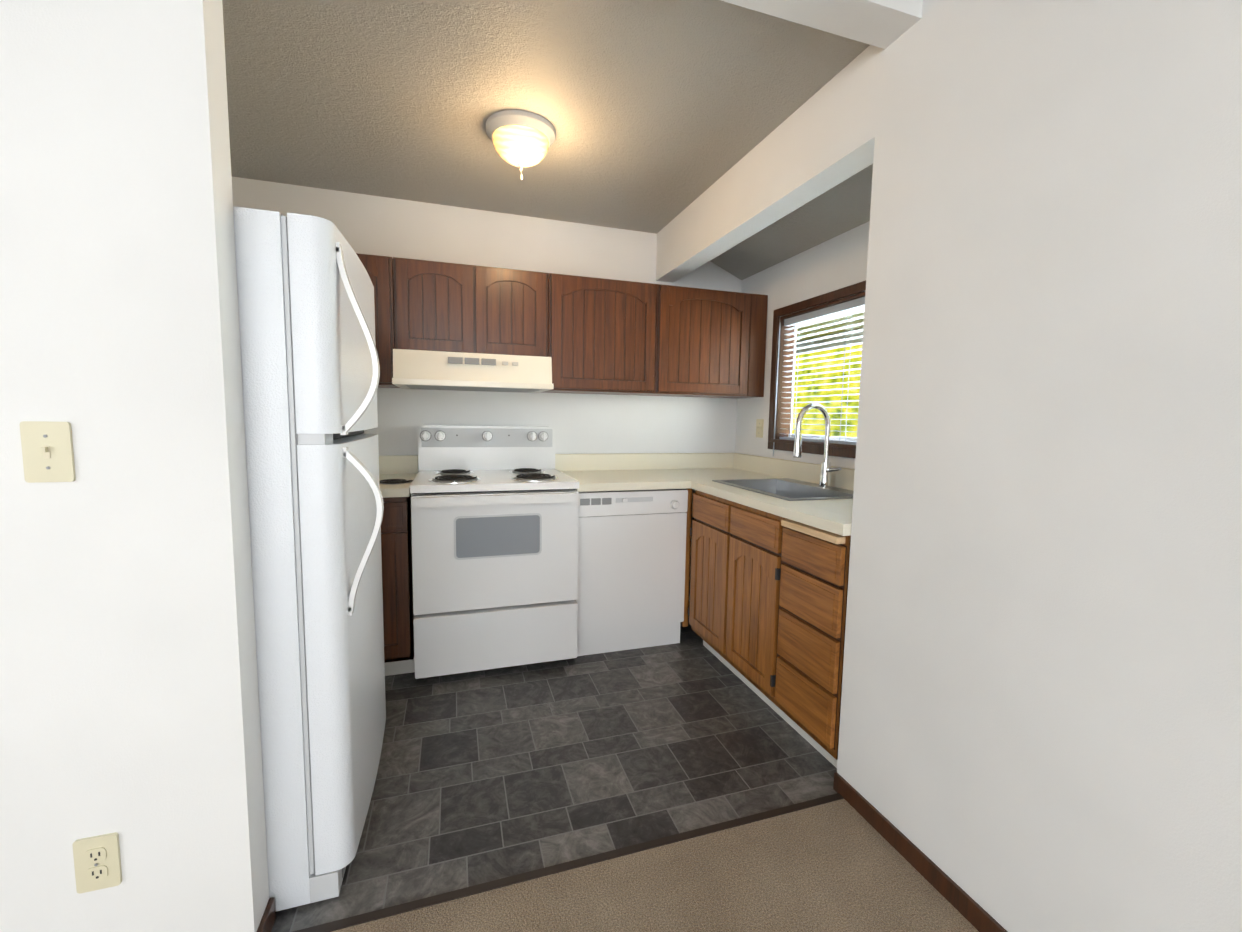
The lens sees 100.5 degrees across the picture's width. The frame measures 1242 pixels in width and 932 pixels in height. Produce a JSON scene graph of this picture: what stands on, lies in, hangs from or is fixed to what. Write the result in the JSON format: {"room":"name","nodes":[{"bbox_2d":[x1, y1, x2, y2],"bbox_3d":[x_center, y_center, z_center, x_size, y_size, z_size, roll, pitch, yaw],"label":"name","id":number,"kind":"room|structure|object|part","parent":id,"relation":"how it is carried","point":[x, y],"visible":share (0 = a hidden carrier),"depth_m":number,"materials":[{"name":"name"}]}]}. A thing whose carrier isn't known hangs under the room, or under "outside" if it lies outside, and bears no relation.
{"room":"kitchen","nodes":[
{"label":"kitchen","id":0,"kind":"room"},
{"bbox_2d":[0,0,268,931],"bbox_3d":[-2.223,-0.045,0.662,2.930,2.390,0.098,-1,6,-18],"label":"wall","id":1,"kind":"structure","parent":0,"point":[128,690],"depth_m":1.02,"materials":[{"name":"white paint"}]},
{"bbox_2d":[19,421,75,482],"bbox_3d":[-1.085,-0.026,0.974,0.072,0.115,0.016,-1,6,-18],"label":"light switch","id":2,"kind":"object","parent":1,"relation":"attached to","point":[47,452],"visible":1,"depth_m":0.98,"materials":[{"name":"beige plastic"}]},
{"bbox_2d":[72,832,121,893],"bbox_3d":[-1.080,0.819,1.064,0.072,0.115,0.009,-1,6,-18],"label":"outlet","id":3,"kind":"object","parent":1,"relation":"attached to","point":[97,862],"visible":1,"depth_m":1.06,"materials":[{"name":"beige plastic"}]},
{"bbox_2d":[257,897,275,931],"bbox_3d":[-2.235,1.115,0.768,2.942,0.060,0.110,-1,6,-18],"label":"baseboard","id":4,"kind":"structure","parent":1,"relation":"attached to","point":[266,924],"depth_m":1.23,"materials":[{"name":"brown wood"}]},
{"bbox_2d":[231,176,741,600],"bbox_3d":[-0.579,-0.407,3.116,3.080,2.700,0.100,-1,6,-18],"label":"wall","id":5,"kind":"structure","parent":0,"point":[578,423],"depth_m":3.01,"materials":[{"name":"paint"}]},
{"bbox_2d":[356,253,411,387],"bbox_3d":[-1.480,-0.714,2.558,0.818,0.614,0.336,-1,6,-18],"label":"upper cabinet","id":6,"kind":"object","parent":5,"relation":"attached to","point":[391,278],"depth_m":2.50,"materials":[{"name":"brown wood"}]},
{"bbox_2d":[412,259,551,357],"bbox_3d":[-0.793,-0.805,2.772,0.755,0.450,0.336,-1,6,-18],"label":"upper cabinet","id":7,"kind":"object","parent":5,"relation":"attached to","point":[464,308],"depth_m":2.62,"materials":[{"name":"brown wood"}]},
{"bbox_2d":[392,349,553,392],"bbox_3d":[-0.773,-0.488,2.722,0.750,0.167,0.499,-1,6,-18],"label":"range hood","id":8,"kind":"object","parent":7,"relation":"attached to","point":[433,370],"visible":1,"depth_m":2.52,"materials":[{"name":"white metal"}]},
{"bbox_2d":[540,273,671,396],"bbox_3d":[-0.139,-0.733,2.992,0.754,0.614,0.336,-1,6,-18],"label":"upper cabinet","id":9,"kind":"object","parent":5,"relation":"attached to","point":[589,335],"depth_m":2.85,"materials":[{"name":"brown wood"}]},
{"bbox_2d":[672,286,755,397],"bbox_3d":[0.411,-0.741,3.170,0.674,0.614,0.336,-1,6,-18],"label":"upper cabinet","id":10,"kind":"object","parent":5,"relation":"attached to","point":[714,331],"depth_m":3.04,"materials":[{"name":"brown wood"}]},
{"bbox_2d":[222,0,869,233],"bbox_3d":[-0.979,-1.128,-0.679,4.700,0.060,6.700,-1,6,-18],"label":"ceiling","id":11,"kind":"structure","parent":0,"point":[659,115],"depth_m":1.84,"materials":[{"name":"grey paint"}]},
{"bbox_2d":[486,110,554,179],"bbox_3d":[-0.404,-1.256,2.084,0.274,0.190,0.274,-1,6,-18],"label":"dome ceiling light","id":12,"kind":"object","parent":11,"relation":"attached to","point":[520,139],"visible":1,"depth_m":2.00,"materials":[{"name":"white glass"}]},
{"bbox_2d":[721,0,922,48],"bbox_3d":[0.003,-1.235,1.201,1.670,0.050,0.125,-1,6,-18],"label":"beam","id":13,"kind":"structure","parent":11,"relation":"attached to","point":[884,24],"depth_m":1.40,"materials":[{"name":"white paint"}]},
{"bbox_2d":[271,601,836,931],"bbox_3d":[-0.322,1.053,2.385,3.080,0.060,1.920,-1,6,-18],"label":"floor","id":14,"kind":"structure","parent":0,"point":[485,776],"depth_m":1.84,"materials":[{"name":"tile"}]},
{"bbox_2d":[233,206,385,911],"bbox_3d":[-1.089,0.239,1.504,0.800,1.678,0.730,-1,6,-18],"label":"refrigerator","id":15,"kind":"object","parent":14,"relation":"on","point":[310,366],"visible":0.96,"depth_m":1.25,"materials":[{"name":"white metal"}]},
{"bbox_2d":[381,499,414,675],"bbox_3d":[-1.450,0.550,2.537,0.828,0.875,0.622,-1,6,-18],"label":"base cabinet","id":16,"kind":"object","parent":14,"relation":"on","point":[396,529],"depth_m":2.36,"materials":[{"name":"brown wood"}]},
{"bbox_2d":[379,471,417,498],"bbox_3d":[-1.420,0.090,2.484,0.865,0.049,0.617,-1,6,-18],"label":"countertop","id":17,"kind":"structure","parent":16,"relation":"on","point":[391,486],"depth_m":2.40,"materials":[{"name":"beige laminate"}]},
{"bbox_3d":[-1.079,0.074,2.505,0.203,0.009,0.164,-1,6,-18],"label":"spare burner coil","id":18,"kind":"part","parent":17,"relation":"part of","materials":[{"name":"black metal"}]},
{"bbox_2d":[410,425,578,678],"bbox_3d":[-0.669,0.390,2.719,0.762,1.185,0.728,-1,6,-18],"label":"electric range","id":19,"kind":"object","parent":14,"relation":"on","point":[495,560],"visible":1,"depth_m":2.44,"materials":[{"name":"white metal"},{"name":"dark glass"},{"name":"black metal"}]},
{"bbox_2d":[293,793,843,931],"bbox_3d":[-0.049,1.111,1.465,1.670,0.007,0.024,-1,6,-18],"label":"trim","id":20,"kind":"structure","parent":14,"relation":"on","point":[446,897],"depth_m":1.42,"materials":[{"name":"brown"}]},
{"bbox_2d":[576,489,687,655],"bbox_3d":[-0.024,0.536,2.976,0.605,0.866,0.616,-1,6,-18],"label":"dishwasher","id":21,"kind":"object","parent":14,"relation":"on","point":[631,564],"visible":0.9,"depth_m":2.71,"materials":[{"name":"white metal"}]},
{"bbox_2d":[699,491,850,767],"bbox_3d":[0.840,0.606,2.348,0.626,0.875,1.130,-1,6,-18],"label":"base cabinet","id":22,"kind":"object","parent":14,"relation":"on","point":[765,611],"depth_m":2.03,"materials":[{"name":"brown wood"}]},
{"bbox_2d":[560,467,786,490],"bbox_3d":[0.288,0.072,3.023,1.249,0.039,0.644,-1,6,-18],"label":"countertop","id":23,"kind":"structure","parent":22,"relation":"on","point":[655,478],"depth_m":2.92,"materials":[{"name":"beige laminate"}]},
{"bbox_2d":[691,479,852,530],"bbox_3d":[0.836,0.150,2.300,0.610,0.039,1.131,-1,6,-18],"label":"countertop","id":24,"kind":"structure","parent":22,"relation":"on","point":[836,514],"depth_m":2.07,"materials":[{"name":"beige laminate"}]},
{"bbox_2d":[719,479,853,498],"bbox_3d":[0.785,0.194,2.516,0.350,0.181,0.610,-1,6,-18],"label":"sink","id":25,"kind":"object","parent":24,"relation":"in","point":[784,488],"depth_m":2.68,"materials":[{"name":"grey metal"}]},
{"bbox_2d":[791,403,842,486],"bbox_3d":[0.947,-0.096,2.473,0.221,0.411,0.136,-1,6,-18],"label":"faucet","id":26,"kind":"object","parent":24,"relation":"on","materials":[{"name":"silver metal"}]},
{"bbox_2d":[332,799,978,931],"bbox_3d":[-0.264,1.389,-1.154,5.700,0.064,4.880,-1,6,-18],"label":"floor carpet","id":27,"kind":"object","parent":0,"point":[842,865],"depth_m":1.36,"materials":[{"name":"beige carpet"}]},
{"bbox_2d":[656,45,879,282],"bbox_3d":[0.555,-1.377,2.394,0.120,0.595,1.780,-1,6,-18],"label":"beam","id":28,"kind":"structure","parent":0,"point":[819,142],"depth_m":2.00,"materials":[{"name":"white paint"}]},
{"bbox_2d":[710,164,872,279],"bbox_3d":[0.844,-1.272,2.499,0.490,0.255,1.780,-1,6,-18],"label":"ceiling slope","id":29,"kind":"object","parent":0,"point":[844,206],"visible":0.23,"depth_m":2.61,"materials":[{"name":"grey paint"}]},
{"bbox_2d":[735,221,869,468],"bbox_3d":[1.118,-0.338,2.682,0.120,2.700,1.780,-1,6,-18],"label":"wall","id":30,"kind":"structure","parent":0,"point":[836,263],"depth_m":2.90,"materials":[{"name":"paint"}]},
{"bbox_2d":[756,419,763,437],"bbox_3d":[0.867,-0.237,3.242,0.016,0.115,0.072,-1,6,-18],"label":"light switch","id":31,"kind":"object","parent":30,"relation":"attached to","point":[759,427],"visible":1,"depth_m":3.24,"materials":[{"name":"beige plastic"}]},
{"bbox_2d":[768,280,865,458],"bbox_3d":[1.133,-0.461,2.579,0.143,0.825,1.150,-1,6,-18],"label":"window","id":32,"kind":"structure","parent":30,"relation":"in","point":[837,449],"depth_m":2.97,"materials":[{"name":"brown wood"}]},
{"bbox_2d":[773,297,864,455],"bbox_3d":[1.102,-0.409,2.575,0.080,0.802,1.020,-1,6,-18],"label":"window blinds","id":33,"kind":"object","parent":32,"relation":"attached to","point":[852,305],"visible":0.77,"depth_m":2.72,"materials":[{"name":"white plastic"}]},
{"bbox_2d":[795,312,863,355],"bbox_3d":[1.275,-1.061,4.287,1.177,0.160,4.700,-1,6,-18],"label":"roof eave","id":34,"kind":"object","parent":30,"relation":"attached to","point":[831,333],"depth_m":4.03,"materials":[{"name":"white"}]},
{"bbox_2d":[837,0,1241,931],"bbox_3d":[1.973,-0.022,-0.494,1.000,2.700,4.820,-1,6,-18],"label":"wall block","id":35,"kind":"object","parent":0,"point":[1041,714],"visible":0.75,"depth_m":1.10,"materials":[{"name":"white paint"}]},
{"bbox_2d":[833,772,1007,931],"bbox_3d":[1.470,1.299,-0.525,0.012,0.060,4.820,-1,6,-18],"label":"baseboard","id":36,"kind":"structure","parent":35,"relation":"attached to","point":[977,916],"depth_m":1.43,"materials":[{"name":"brown wood"}]},
{"label":"outside","id":37,"kind":"structure","parent":0,"visible":0},
{"bbox_2d":[792,344,861,436],"bbox_3d":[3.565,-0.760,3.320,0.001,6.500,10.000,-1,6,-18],"label":"foliage","id":38,"kind":"object","parent":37,"point":[814,428],"depth_m":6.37,"materials":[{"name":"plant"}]}
]}

